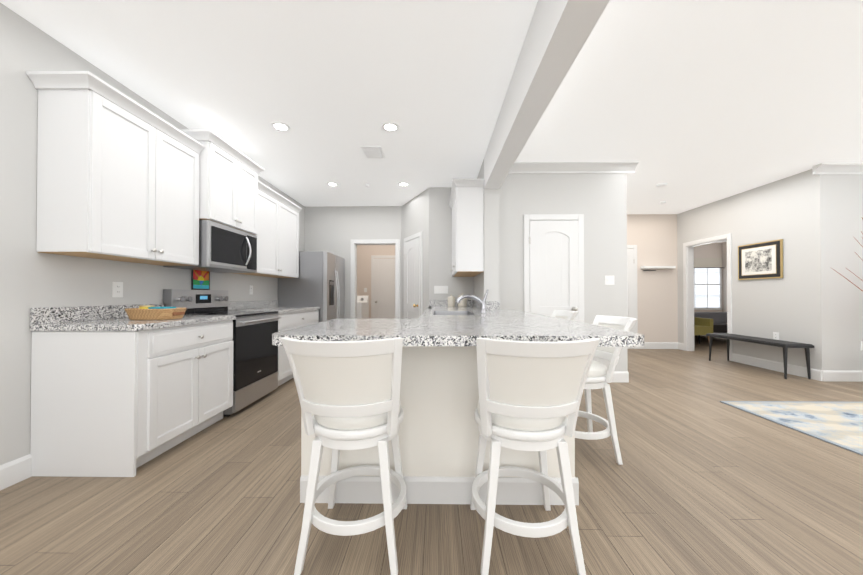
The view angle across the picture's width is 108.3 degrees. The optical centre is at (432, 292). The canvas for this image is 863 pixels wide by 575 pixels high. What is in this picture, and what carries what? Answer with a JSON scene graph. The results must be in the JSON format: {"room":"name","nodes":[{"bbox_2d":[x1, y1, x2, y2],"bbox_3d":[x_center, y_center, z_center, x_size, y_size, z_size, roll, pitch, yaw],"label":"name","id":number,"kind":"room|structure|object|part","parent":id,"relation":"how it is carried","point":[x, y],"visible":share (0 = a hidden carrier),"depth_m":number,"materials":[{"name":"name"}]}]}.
{"room":"kitchen","nodes":[
{"label":"kitchen","id":0,"kind":"room"},
{"bbox_2d":[0,2,304,464],"bbox_3d":[-2.480,-0.253,2.740,0.120,2.740,11.000,0,0,1],"label":"wall","id":1,"kind":"structure","parent":0,"point":[30,277],"depth_m":1.88,"materials":[{"name":"grey paint"}]},
{"bbox_2d":[0,454,31,489],"bbox_3d":[-2.453,1.023,-0.338,0.014,0.135,4.468,0,0,1],"label":"baseboard","id":2,"kind":"structure","parent":1,"relation":"attached to","point":[13,472],"depth_m":1.81,"materials":[{"name":"white wood"}]},
{"bbox_2d":[26,71,204,265],"bbox_3d":[-2.235,-0.779,2.322,0.375,1.075,0.934,0,0,1],"label":"upper cabinet","id":3,"kind":"object","parent":1,"relation":"attached to","point":[117,175],"visible":1,"depth_m":2.03,"materials":[{"name":"white wood"}]},
{"bbox_2d":[112,282,122,296],"bbox_3d":[-2.420,-0.021,2.397,0.008,0.118,0.075,0,0,1],"label":"electrical outlet","id":4,"kind":"object","parent":1,"relation":"attached to","point":[117,289],"visible":1,"depth_m":2.39,"materials":[{"name":"white plastic"}]},
{"bbox_2d":[181,129,264,234],"bbox_3d":[-2.181,-1.042,3.173,0.460,0.775,0.870,0,0,1],"label":"upper cabinet","id":5,"kind":"object","parent":1,"relation":"attached to","point":[228,184],"visible":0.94,"depth_m":3.01,"materials":[{"name":"white wood"}]},
{"bbox_2d":[163,220,256,272],"bbox_3d":[-2.173,-0.436,3.168,0.476,0.423,0.750,0,0,1],"label":"microwave","id":6,"kind":"object","parent":5,"relation":"attached to","point":[224,248],"visible":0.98,"depth_m":3.02,"materials":[{"name":"silver metal"}]},
{"bbox_2d":[249,285,252,293],"bbox_3d":[-2.397,-0.031,4.117,0.008,0.118,0.075,0,0,1],"label":"electrical outlet","id":7,"kind":"object","parent":1,"relation":"attached to","point":[250,289],"visible":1,"depth_m":4.10,"materials":[{"name":"white plastic"}]},
{"bbox_2d":[235,180,301,277],"bbox_3d":[-2.211,-0.763,4.174,0.375,1.075,1.239,0,0,1],"label":"upper cabinet","id":8,"kind":"object","parent":1,"relation":"attached to","point":[277,235],"visible":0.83,"depth_m":4.12,"materials":[{"name":"white wood"}]},
{"bbox_2d":[305,206,400,318],"bbox_3d":[-1.469,-0.226,5.837,1.820,2.740,0.120,0,0,1],"label":"wall","id":9,"kind":"structure","parent":0,"point":[335,230],"depth_m":5.79,"materials":[{"name":"grey paint"}]},
{"bbox_2d":[350,239,399,318],"bbox_3d":[-1.064,0.084,5.829,0.910,2.120,0.156,0,0,1],"label":"door frame","id":10,"kind":"structure","parent":9,"relation":"attached to","point":[353,291],"depth_m":5.76,"materials":[{"name":"white wood"}]},
{"bbox_2d":[357,245,394,317],"bbox_3d":[-1.050,-0.207,8.081,2.600,2.740,0.120,0,0,1],"label":"wall","id":11,"kind":"structure","parent":0,"point":[365,253],"depth_m":8.03,"materials":[{"name":"beige paint"}]},
{"bbox_2d":[371,255,394,317],"bbox_3d":[-1.111,0.107,8.010,0.940,2.110,0.018,0,0,1],"label":"door frame","id":12,"kind":"structure","parent":11,"relation":"attached to","point":[372,278],"depth_m":8.01,"materials":[{"name":"white wood"}]},
{"bbox_2d":[374,259,394,318],"bbox_3d":[-1.112,0.143,7.966,0.796,2.022,0.101,0,0,1],"label":"laundry door","id":13,"kind":"structure","parent":11,"relation":"in","point":[384,288],"depth_m":8.01,"materials":[{"name":"white wood"}]},
{"bbox_2d":[401,188,428,318],"bbox_3d":[-0.264,-0.231,5.289,0.120,2.740,1.136,0,-1,-28],"label":"wall","id":14,"kind":"structure","parent":0,"point":[414,215],"depth_m":5.08,"materials":[{"name":"grey paint"}]},
{"bbox_2d":[405,237,419,318],"bbox_3d":[-0.387,0.120,5.279,0.101,2.022,0.616,0,-1,-28],"label":"closet door","id":15,"kind":"structure","parent":14,"relation":"in","point":[412,279],"depth_m":5.28,"materials":[{"name":"white wood"}]},
{"bbox_2d":[404,231,421,318],"bbox_3d":[-0.346,0.084,5.295,0.018,2.110,0.750,0,-1,-28],"label":"trim","id":16,"kind":"structure","parent":14,"relation":"attached to","point":[414,236],"depth_m":5.00,"materials":[{"name":"white wood"}]},
{"bbox_2d":[0,335,862,574],"bbox_3d":[3.194,1.156,3.754,12.800,0.060,13.200,0,0,1],"label":"floor","id":17,"kind":"structure","parent":0,"point":[702,480],"depth_m":1.60,"materials":[{"name":"brown wood"}]},
{"bbox_2d":[30,320,232,476],"bbox_3d":[-2.080,0.677,2.326,0.685,0.874,0.896,0,0,1],"label":"base cabinet","id":18,"kind":"object","parent":17,"relation":"on","point":[115,403],"visible":1,"depth_m":1.88,"materials":[{"name":"white wood"}]},
{"bbox_2d":[30,304,235,330],"bbox_3d":[-2.089,0.168,2.325,0.667,0.140,0.905,0,0,1],"label":"countertop","id":19,"kind":"structure","parent":18,"relation":"on","point":[99,318],"depth_m":2.04,"materials":[{"name":"stone"}]},
{"bbox_2d":[124,305,186,319],"bbox_3d":[-2.035,0.147,2.300,0.350,0.098,0.240,0,0,1],"label":"basket","id":20,"kind":"object","parent":19,"relation":"on","point":[147,312],"visible":0.98,"depth_m":2.21,"materials":[{"name":"wicker"}]},
{"bbox_2d":[163,289,280,416],"bbox_3d":[-2.053,0.548,3.158,0.712,1.145,0.758,0,0,1],"label":"range","id":21,"kind":"object","parent":17,"relation":"on","point":[255,364],"visible":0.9,"depth_m":3.06,"materials":[{"name":"silver metal"}]},
{"bbox_2d":[192,270,209,289],"bbox_3d":[-2.397,-0.135,3.228,0.008,0.218,0.240,0,0,1],"label":"stained glass panel","id":22,"kind":"object","parent":21,"relation":"on","point":[203,283],"visible":0.81,"depth_m":3.22,"materials":[{"name":"multicoloured glass"}]},
{"bbox_2d":[277,310,318,385],"bbox_3d":[-2.056,0.692,4.160,0.685,0.874,1.239,0,0,1],"label":"base cabinet","id":23,"kind":"object","parent":17,"relation":"on","point":[287,321],"visible":0.27,"depth_m":3.81,"materials":[{"name":"white wood"}]},
{"bbox_2d":[228,300,319,313],"bbox_3d":[-2.065,0.183,4.164,0.667,0.140,1.237,0,0,1],"label":"countertop","id":24,"kind":"structure","parent":23,"relation":"on","point":[268,305],"depth_m":4.05,"materials":[{"name":"stone"}]},
{"bbox_2d":[278,251,343,321],"bbox_3d":[-1.968,0.256,5.246,0.833,1.765,0.905,0,0,1],"label":"refrigerator","id":25,"kind":"object","parent":17,"relation":"on","point":[319,282],"visible":0.56,"depth_m":4.80,"materials":[{"name":"silver metal"}]},
{"bbox_2d":[281,337,406,574],"bbox_3d":[-0.338,0.638,1.339,0.456,0.935,0.592,0,0,1],"label":"stool","id":26,"kind":"object","parent":17,"relation":"on","point":[348,393],"visible":1,"depth_m":1.22,"materials":[{"name":"white wood"}]},
{"bbox_2d":[357,296,368,317],"bbox_3d":[-1.802,0.612,6.784,0.670,1.080,0.680,0,0,1],"label":"washer","id":27,"kind":"object","parent":17,"relation":"on","point":[362,306],"visible":0.19,"depth_m":6.73,"materials":[{"name":"white metal"}]},
{"bbox_2d":[301,346,574,477],"bbox_3d":[0.044,0.684,3.197,1.445,0.874,3.097,0,0,1],"label":"base cabinet","id":28,"kind":"object","parent":17,"relation":"on","point":[438,433],"visible":0.27,"depth_m":1.65,"materials":[{"name":"white paint"}]},
{"bbox_2d":[300,476,578,504],"bbox_3d":[0.031,1.040,1.639,1.459,0.135,0.014,0,0,1],"label":"baseboard","id":29,"kind":"structure","parent":28,"relation":"attached to","point":[450,490],"depth_m":1.63,"materials":[{"name":"white wood"}]},
{"bbox_2d":[272,300,643,346],"bbox_3d":[0.127,0.261,3.035,1.655,0.325,3.427,0,0,1],"label":"countertop","id":30,"kind":"structure","parent":28,"relation":"on","point":[440,323],"depth_m":1.56,"materials":[{"name":"stone"}]},
{"bbox_2d":[448,295,454,306],"bbox_3d":[0.275,0.122,4.601,0.113,0.178,0.113,0,0,1],"label":"canister","id":31,"kind":"object","parent":30,"relation":"on","point":[451,300],"visible":1,"depth_m":4.55,"materials":[{"name":"beige ceramic"}]},
{"bbox_2d":[458,293,466,306],"bbox_3d":[0.434,0.112,4.579,0.134,0.198,0.134,0,0,1],"label":"canister","id":32,"kind":"object","parent":30,"relation":"on","point":[463,303],"visible":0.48,"depth_m":4.53,"materials":[{"name":"beige ceramic"}]},
{"bbox_2d":[456,289,487,312],"bbox_3d":[0.381,0.084,3.009,0.315,0.227,0.065,0,0,1],"label":"faucet","id":33,"kind":"object","parent":30,"relation":"on","point":[481,303],"visible":1,"depth_m":2.99,"materials":[{"name":"silver metal"}]},
{"bbox_2d":[485,301,499,309],"bbox_3d":[0.702,0.153,3.702,0.182,0.100,0.019,0,0,1],"label":"backsplash","id":34,"kind":"structure","parent":30,"relation":"on","point":[492,305],"depth_m":3.69,"materials":[{"name":"stone"}]},
{"bbox_2d":[470,337,599,574],"bbox_3d":[0.392,0.638,1.329,0.456,0.935,0.592,0,0,1],"label":"stool","id":35,"kind":"object","parent":17,"relation":"on","point":[530,394],"visible":1,"depth_m":1.21,"materials":[{"name":"white wood"}]},
{"bbox_2d":[551,310,577,320],"bbox_3d":[1.115,0.653,3.085,0.592,0.935,0.456,0,0,1],"label":"stool","id":36,"kind":"object","parent":17,"relation":"on","point":[566,314],"visible":0.08,"depth_m":3.18,"materials":[{"name":"white"}]},
{"bbox_2d":[575,315,636,464],"bbox_3d":[1.104,0.645,2.215,0.592,0.935,0.456,0,0,1],"label":"stool","id":37,"kind":"object","parent":17,"relation":"on","point":[600,376],"visible":0.5,"depth_m":2.06,"materials":[{"name":"white wood"}]},
{"bbox_2d":[694,317,712,340],"bbox_3d":[5.503,0.722,6.758,0.640,0.861,0.620,0,0,1],"label":"chair","id":38,"kind":"object","parent":17,"relation":"on","point":[703,326],"visible":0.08,"depth_m":6.46,"materials":[{"name":"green fabric"}]},
{"bbox_2d":[694,312,726,332],"bbox_3d":[6.654,0.565,8.309,1.600,1.200,2.230,0,0,1],"label":"bed","id":39,"kind":"object","parent":17,"relation":"on","point":[718,317],"visible":0.06,"depth_m":7.20,"materials":[{"name":"grey fabric"}]},
{"bbox_2d":[698,323,726,343],"bbox_3d":[6.635,0.922,6.876,1.360,0.460,0.430,0,0,1],"label":"bench","id":40,"kind":"object","parent":17,"relation":"on","point":[719,327],"visible":0.06,"depth_m":6.67,"materials":[{"name":"grey wood"}]},
{"bbox_2d":[706,333,813,378],"bbox_3d":[4.750,0.906,4.621,0.360,0.455,1.200,0,0,1],"label":"bench","id":41,"kind":"object","parent":17,"relation":"on","point":[785,345],"visible":0.98,"depth_m":4.28,"materials":[{"name":"black paint"}]},
{"bbox_2d":[720,401,862,455],"bbox_3d":[4.515,1.101,1.527,3.200,0.010,3.280,0,0,1],"label":"rug","id":42,"kind":"object","parent":17,"relation":"on","point":[839,424],"visible":1,"depth_m":2.75,"materials":[{"name":"fabric"}]},
{"bbox_2d":[832,218,862,290],"bbox_3d":[5.480,0.124,3.324,1.440,1.995,0.971,0,0,1],"label":"branches","id":43,"kind":"object","parent":17,"relation":"on","point":[850,271],"visible":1,"depth_m":3.67,"materials":[{"name":"grey"}]},
{"bbox_2d":[0,0,862,242],"bbox_3d":[3.194,-1.654,3.778,12.800,0.080,13.200,0,0,1],"label":"ceiling","id":44,"kind":"structure","parent":0,"point":[692,104],"depth_m":2.44,"materials":[{"name":"white paint"}]},
{"bbox_2d":[271,122,290,131],"bbox_3d":[-1.486,-1.617,3.048,0.176,0.006,0.176,0,0,1],"label":"recessed light","id":45,"kind":"object","parent":44,"relation":"in","point":[281,126],"visible":1,"depth_m":3.04,"materials":[{"name":"white"}]},
{"bbox_2d":[326,182,338,186],"bbox_3d":[-1.485,-1.603,4.628,0.176,0.006,0.176,0,0,1],"label":"recessed light","id":46,"kind":"object","parent":44,"relation":"in","point":[333,184],"visible":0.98,"depth_m":4.63,"materials":[{"name":"white"}]},
{"bbox_2d":[360,146,384,158],"bbox_3d":[-0.689,-1.611,3.598,0.230,0.008,0.300,0,0,1],"label":"ceiling vent","id":47,"kind":"object","parent":44,"relation":"in","point":[372,152],"visible":1,"depth_m":3.59,"materials":[{"name":"white metal"}]},
{"bbox_2d":[381,122,398,131],"bbox_3d":[-0.416,-1.617,3.054,0.176,0.006,0.176,0,0,1],"label":"recessed light","id":48,"kind":"object","parent":44,"relation":"in","point":[389,127],"visible":1,"depth_m":3.05,"materials":[{"name":"white"}]},
{"bbox_2d":[398,182,409,185],"bbox_3d":[-0.430,-1.603,4.625,0.176,0.006,0.176,0,0,1],"label":"recessed light","id":49,"kind":"object","parent":44,"relation":"in","point":[403,184],"visible":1,"depth_m":4.63,"materials":[{"name":"white"}]},
{"bbox_2d":[484,0,609,188],"bbox_3d":[0.661,-1.452,0.528,0.180,0.380,6.400,0,0,1],"label":"beam","id":50,"kind":"structure","parent":44,"relation":"attached to","point":[558,34],"depth_m":1.88,"materials":[{"name":"white paint"}]},
{"bbox_2d":[656,183,666,187],"bbox_3d":[3.405,-1.589,4.635,0.130,0.034,0.130,0,0,1],"label":"smoke detector","id":51,"kind":"object","parent":44,"relation":"attached to","point":[660,185],"visible":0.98,"depth_m":4.60,"materials":[{"name":"white plastic"}]},
{"bbox_2d":[429,187,473,299],"bbox_3d":[0.287,-0.235,4.807,0.680,2.740,0.134,0,0,1],"label":"wall","id":52,"kind":"structure","parent":0,"point":[440,240],"depth_m":4.76,"materials":[{"name":"grey paint"}]},
{"bbox_3d":[0.125,-0.036,4.746,0.198,0.106,0.013,0,0,1],"label":"light switch plate in the kitchen","id":53,"kind":"part","parent":52,"relation":"part of","materials":[{"name":"white plastic"}]},
{"bbox_2d":[474,159,498,300],"bbox_3d":[0.711,-0.240,4.293,0.180,2.740,1.150,0,0,1],"label":"wall column","id":54,"kind":"structure","parent":0,"point":[486,279],"depth_m":3.72,"materials":[{"name":"grey paint"}]},
{"bbox_2d":[449,179,483,276],"bbox_3d":[0.429,-0.791,4.216,0.375,1.098,1.072,0,0,1],"label":"upper cabinet","id":55,"kind":"object","parent":54,"relation":"attached to","point":[466,203],"visible":1,"depth_m":3.74,"materials":[{"name":"white wood"}]},
{"bbox_2d":[499,173,627,370],"bbox_3d":[1.622,-0.242,3.996,1.650,2.740,0.120,0,0,1],"label":"wall","id":56,"kind":"structure","parent":0,"point":[598,201],"depth_m":3.94,"materials":[{"name":"grey paint"}]},
{"bbox_2d":[524,214,583,322],"bbox_3d":[1.526,0.072,3.926,0.750,2.110,0.018,0,0,1],"label":"door frame","id":57,"kind":"structure","parent":56,"relation":"attached to","point":[529,217],"depth_m":3.92,"materials":[{"name":"white wood"}]},
{"bbox_2d":[529,220,578,321],"bbox_3d":[1.520,0.108,3.882,0.616,2.022,0.101,0,0,1],"label":"pantry door","id":58,"kind":"structure","parent":56,"relation":"in","point":[554,275],"depth_m":3.92,"materials":[{"name":"white wood"}]},
{"bbox_2d":[508,161,638,173],"bbox_3d":[1.668,-1.560,3.899,1.745,0.107,0.095,0,0,1],"label":"crown molding","id":59,"kind":"structure","parent":56,"relation":"attached to","point":[573,167],"depth_m":3.90,"materials":[{"name":"white wood"}]},
{"bbox_2d":[605,276,613,284],"bbox_3d":[2.226,-0.153,3.920,0.118,0.118,0.013,0,0,1],"label":"switch plate","id":60,"kind":"object","parent":56,"relation":"attached to","point":[609,280],"visible":1,"depth_m":3.92,"materials":[{"name":"white plastic"}]},
{"bbox_2d":[612,371,627,381],"bbox_3d":[1.621,1.060,3.918,1.650,0.135,0.014,0,0,1],"label":"baseboard","id":61,"kind":"structure","parent":56,"relation":"attached to","point":[620,376],"depth_m":3.90,"materials":[{"name":"white wood"}]},
{"bbox_2d":[627,214,677,341],"bbox_3d":[3.729,-0.222,6.419,2.740,2.740,0.120,0,0,1],"label":"wall","id":62,"kind":"structure","parent":0,"point":[653,237],"depth_m":6.35,"materials":[{"name":"beige paint"}]},
{"bbox_2d":[627,249,633,348],"bbox_3d":[3.712,0.129,6.303,0.766,2.022,0.101,0,0,1],"label":"hall door","id":63,"kind":"structure","parent":62,"relation":"in","point":[630,282],"depth_m":6.33,"materials":[{"name":"white wood"}]},
{"bbox_2d":[627,245,637,348],"bbox_3d":[3.708,0.093,6.347,0.900,2.110,0.018,0,0,1],"label":"door frame","id":64,"kind":"structure","parent":62,"relation":"attached to","point":[634,247],"depth_m":6.33,"materials":[{"name":"white wood"}]},
{"bbox_2d":[638,342,677,348],"bbox_3d":[3.728,1.080,6.341,2.500,0.135,0.014,0,0,1],"label":"baseboard","id":65,"kind":"structure","parent":62,"relation":"attached to","point":[660,345],"depth_m":6.32,"materials":[{"name":"white wood"}]},
{"bbox_2d":[640,266,675,270],"bbox_3d":[4.537,-0.483,6.287,0.620,0.090,0.122,0,0,1],"label":"floating shelf","id":66,"kind":"object","parent":62,"relation":"attached to","point":[656,267],"visible":1,"depth_m":6.23,"materials":[{"name":"white wood"}]},
{"bbox_2d":[694,243,722,311],"bbox_3d":[7.109,-0.192,9.855,3.930,2.740,0.120,0,0,1],"label":"wall","id":67,"kind":"structure","parent":0,"point":[712,250],"depth_m":9.78,"materials":[{"name":"beige paint"}]},
{"bbox_2d":[694,258,723,309],"bbox_3d":[8.157,0.027,9.719,1.830,2.200,0.115,0,0,1],"label":"bedroom window","id":68,"kind":"structure","parent":67,"relation":"in","point":[707,283],"depth_m":9.75,"materials":[{"name":"white glass"}]},
{"bbox_2d":[722,242,726,311],"bbox_3d":[9.097,-0.216,7.024,0.120,2.740,5.730,0,0,1],"label":"wall","id":69,"kind":"structure","parent":0,"point":[724,274],"depth_m":9.70,"materials":[{"name":"beige paint"}]},
{"bbox_2d":[677,169,831,369],"bbox_3d":[5.046,-0.217,6.957,0.120,2.740,5.970,0,0,1],"label":"wall","id":70,"kind":"structure","parent":0,"point":[793,304],"depth_m":4.42,"materials":[{"name":"grey paint"}]},
{"bbox_2d":[678,342,683,349],"bbox_3d":[4.970,1.080,6.247,0.014,0.135,0.170,0,0,1],"label":"baseboard","id":71,"kind":"structure","parent":70,"relation":"attached to","point":[680,346],"depth_m":6.23,"materials":[{"name":"white wood"}]},
{"bbox_2d":[683,233,731,360],"bbox_3d":[5.029,0.082,5.669,0.156,2.120,1.000,0,0,1],"label":"door frame","id":72,"kind":"structure","parent":70,"relation":"attached to","point":[688,279],"depth_m":6.08,"materials":[{"name":"white wood"}]},
{"bbox_2d":[738,239,782,279],"bbox_3d":[4.940,-0.476,4.725,0.028,0.550,0.640,0,0,1],"label":"picture frame","id":73,"kind":"object","parent":70,"relation":"attached to","point":[762,260],"visible":1,"depth_m":4.67,"materials":[{"name":"gold metal"}]},
{"bbox_2d":[773,332,778,339],"bbox_3d":[4.949,0.632,4.495,0.008,0.118,0.075,0,0,1],"label":"outlet","id":74,"kind":"object","parent":70,"relation":"attached to","point":[775,335],"visible":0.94,"depth_m":4.49,"materials":[{"name":"white plastic"}]},
{"bbox_2d":[732,353,821,380],"bbox_3d":[4.948,1.065,4.562,0.014,0.135,1.200,0,0,1],"label":"baseboard","id":75,"kind":"structure","parent":70,"relation":"attached to","point":[801,371],"depth_m":4.48,"materials":[{"name":"white wood"}]},
{"bbox_2d":[830,174,862,370],"bbox_3d":[6.293,-0.242,4.015,2.450,2.740,0.120,0,0,1],"label":"wall","id":76,"kind":"structure","parent":0,"point":[846,215],"depth_m":3.97,"materials":[{"name":"grey paint"}]},
{"bbox_2d":[812,163,862,174],"bbox_3d":[6.124,-1.559,3.921,2.545,0.107,0.095,0,0,1],"label":"crown molding","id":77,"kind":"structure","parent":76,"relation":"attached to","point":[836,168],"depth_m":3.94,"materials":[{"name":"white wood"}]},
{"bbox_2d":[822,370,862,381],"bbox_3d":[6.172,1.060,3.939,2.450,0.135,0.014,0,0,1],"label":"baseboard","id":78,"kind":"structure","parent":76,"relation":"attached to","point":[846,376],"depth_m":3.94,"materials":[{"name":"white wood"}]}
]}

